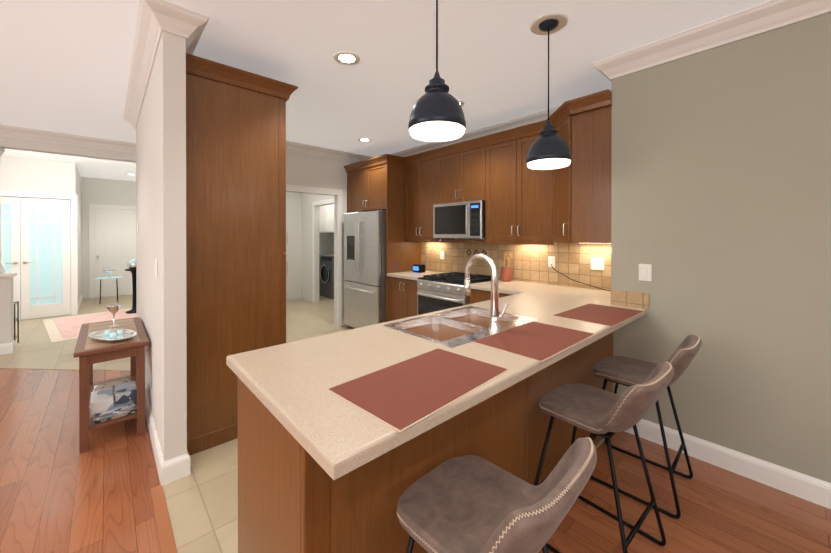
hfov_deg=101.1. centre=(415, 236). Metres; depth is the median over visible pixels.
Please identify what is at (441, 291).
range oven
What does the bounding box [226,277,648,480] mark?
countertop
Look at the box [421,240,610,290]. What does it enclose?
backsplash
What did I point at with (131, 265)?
console table
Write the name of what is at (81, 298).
baseboard
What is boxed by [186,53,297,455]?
pantry cabinet
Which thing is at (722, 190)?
wall
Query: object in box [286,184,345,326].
door frame
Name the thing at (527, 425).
base cabinet
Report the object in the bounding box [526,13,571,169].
pendant light
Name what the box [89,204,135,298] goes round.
door
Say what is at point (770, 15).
crown molding
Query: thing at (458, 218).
microwave
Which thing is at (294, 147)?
crown molding
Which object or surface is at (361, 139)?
recessed light
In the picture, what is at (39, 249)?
doors
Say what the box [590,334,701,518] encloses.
stool
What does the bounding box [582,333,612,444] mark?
base cabinet
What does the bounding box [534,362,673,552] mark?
stool
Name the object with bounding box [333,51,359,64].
recessed light
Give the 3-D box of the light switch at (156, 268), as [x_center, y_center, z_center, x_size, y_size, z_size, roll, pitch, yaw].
[-1.685,0.212,2.222,0.010,0.120,0.080,0,0,-42]
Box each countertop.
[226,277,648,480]
[386,269,461,284]
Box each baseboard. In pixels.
[0,340,15,354]
[78,294,82,310]
[145,388,171,485]
[625,419,830,508]
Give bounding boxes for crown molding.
[0,124,135,152]
[123,0,175,128]
[176,7,209,54]
[286,141,372,162]
[390,105,560,156]
[592,0,830,81]
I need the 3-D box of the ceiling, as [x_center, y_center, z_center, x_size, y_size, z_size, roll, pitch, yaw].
[-2.357,-1.359,2.432,9.800,0.100,15.000,0,0,-42]
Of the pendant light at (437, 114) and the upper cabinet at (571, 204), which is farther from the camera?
the upper cabinet at (571, 204)
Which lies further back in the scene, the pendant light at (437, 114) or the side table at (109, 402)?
the side table at (109, 402)
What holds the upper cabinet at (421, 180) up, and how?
attached to the wall
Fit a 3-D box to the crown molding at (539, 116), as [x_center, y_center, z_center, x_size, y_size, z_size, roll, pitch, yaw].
[0.632,-1.253,4.416,0.104,0.124,3.860,0,0,-42]
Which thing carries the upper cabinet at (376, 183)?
attached to the wall
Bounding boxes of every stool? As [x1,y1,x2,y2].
[397,437,596,552]
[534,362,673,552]
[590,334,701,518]
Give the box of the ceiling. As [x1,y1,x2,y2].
[0,0,769,180]
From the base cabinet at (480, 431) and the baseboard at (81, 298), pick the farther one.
the baseboard at (81, 298)
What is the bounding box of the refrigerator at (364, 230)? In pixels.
[344,210,385,328]
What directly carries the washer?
on the tile floor at (196, 510)
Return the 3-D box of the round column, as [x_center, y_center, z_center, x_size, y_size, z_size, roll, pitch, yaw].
[-5.123,-0.312,4.082,0.292,1.523,0.292,0,0,-42]
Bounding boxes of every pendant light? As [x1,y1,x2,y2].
[408,0,465,141]
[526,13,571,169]
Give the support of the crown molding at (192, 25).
attached to the wall
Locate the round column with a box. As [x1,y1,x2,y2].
[0,147,4,273]
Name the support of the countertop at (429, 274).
on the base cabinet at (393, 285)
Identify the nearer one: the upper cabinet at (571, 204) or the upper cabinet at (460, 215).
the upper cabinet at (571, 204)
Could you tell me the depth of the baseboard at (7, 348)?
4.14 m
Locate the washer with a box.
[319,254,333,298]
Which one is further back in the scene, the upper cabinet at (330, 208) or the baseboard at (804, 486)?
the upper cabinet at (330, 208)
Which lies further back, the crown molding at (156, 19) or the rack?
the rack
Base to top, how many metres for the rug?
0.010 m
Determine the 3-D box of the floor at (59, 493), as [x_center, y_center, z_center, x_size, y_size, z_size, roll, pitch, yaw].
[-2.357,1.481,2.442,9.800,0.100,15.000,0,0,-42]
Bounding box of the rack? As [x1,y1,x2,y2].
[13,301,18,342]
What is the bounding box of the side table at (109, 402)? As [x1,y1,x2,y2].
[73,304,149,453]
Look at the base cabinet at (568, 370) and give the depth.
2.02 m
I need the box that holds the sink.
[386,309,541,348]
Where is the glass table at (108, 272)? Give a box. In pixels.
[94,270,122,303]
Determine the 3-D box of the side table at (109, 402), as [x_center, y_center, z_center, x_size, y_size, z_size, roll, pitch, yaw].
[-2.396,1.004,2.708,0.390,0.852,0.990,0,0,-42]
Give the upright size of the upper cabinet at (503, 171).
1.064 m
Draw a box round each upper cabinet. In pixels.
[319,205,326,231]
[327,204,333,231]
[346,154,409,212]
[402,153,441,240]
[430,193,481,240]
[442,145,477,196]
[478,133,529,244]
[530,89,611,244]
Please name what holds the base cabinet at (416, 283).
on the tile floor at (196, 510)
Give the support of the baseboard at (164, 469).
attached to the wall
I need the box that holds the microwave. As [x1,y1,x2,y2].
[433,200,485,237]
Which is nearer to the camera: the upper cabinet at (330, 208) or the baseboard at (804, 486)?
the baseboard at (804, 486)
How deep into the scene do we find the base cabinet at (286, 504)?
1.12 m
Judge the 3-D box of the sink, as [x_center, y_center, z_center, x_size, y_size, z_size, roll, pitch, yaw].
[0.284,0.611,2.028,0.794,0.204,0.534,0,0,-42]
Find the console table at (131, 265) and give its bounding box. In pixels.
[125,259,135,313]
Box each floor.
[0,295,604,552]
[0,368,830,552]
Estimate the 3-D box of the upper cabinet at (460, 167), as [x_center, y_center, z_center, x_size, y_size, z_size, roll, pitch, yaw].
[0.651,-0.712,4.220,0.338,0.608,0.758,0,0,-42]
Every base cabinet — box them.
[238,381,445,552]
[386,277,409,296]
[410,277,453,292]
[446,393,505,469]
[506,369,549,484]
[550,349,581,472]
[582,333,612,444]
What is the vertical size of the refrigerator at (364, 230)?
1.780 m
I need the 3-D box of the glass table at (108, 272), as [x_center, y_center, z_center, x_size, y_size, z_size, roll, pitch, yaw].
[-6.534,1.067,7.292,0.462,0.686,0.462,0,0,-42]
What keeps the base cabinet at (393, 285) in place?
on the tile floor at (196, 510)
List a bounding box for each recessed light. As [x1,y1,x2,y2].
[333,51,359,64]
[358,138,371,141]
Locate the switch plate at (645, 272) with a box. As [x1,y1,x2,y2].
[638,264,651,280]
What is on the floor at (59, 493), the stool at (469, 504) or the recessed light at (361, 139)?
the stool at (469, 504)
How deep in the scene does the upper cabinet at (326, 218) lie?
8.32 m
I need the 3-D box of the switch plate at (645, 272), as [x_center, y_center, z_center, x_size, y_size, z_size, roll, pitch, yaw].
[1.624,0.256,2.421,0.010,0.120,0.080,0,0,-42]
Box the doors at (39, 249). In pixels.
[0,190,77,320]
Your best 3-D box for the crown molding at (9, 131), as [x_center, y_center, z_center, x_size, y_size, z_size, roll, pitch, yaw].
[-5.672,-1.249,3.343,6.100,0.124,0.104,0,0,-42]
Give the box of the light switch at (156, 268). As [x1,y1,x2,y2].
[155,259,157,277]
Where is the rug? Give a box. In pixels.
[42,308,136,342]
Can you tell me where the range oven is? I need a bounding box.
[417,272,499,314]
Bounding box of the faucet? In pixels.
[462,253,509,332]
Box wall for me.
[0,12,830,482]

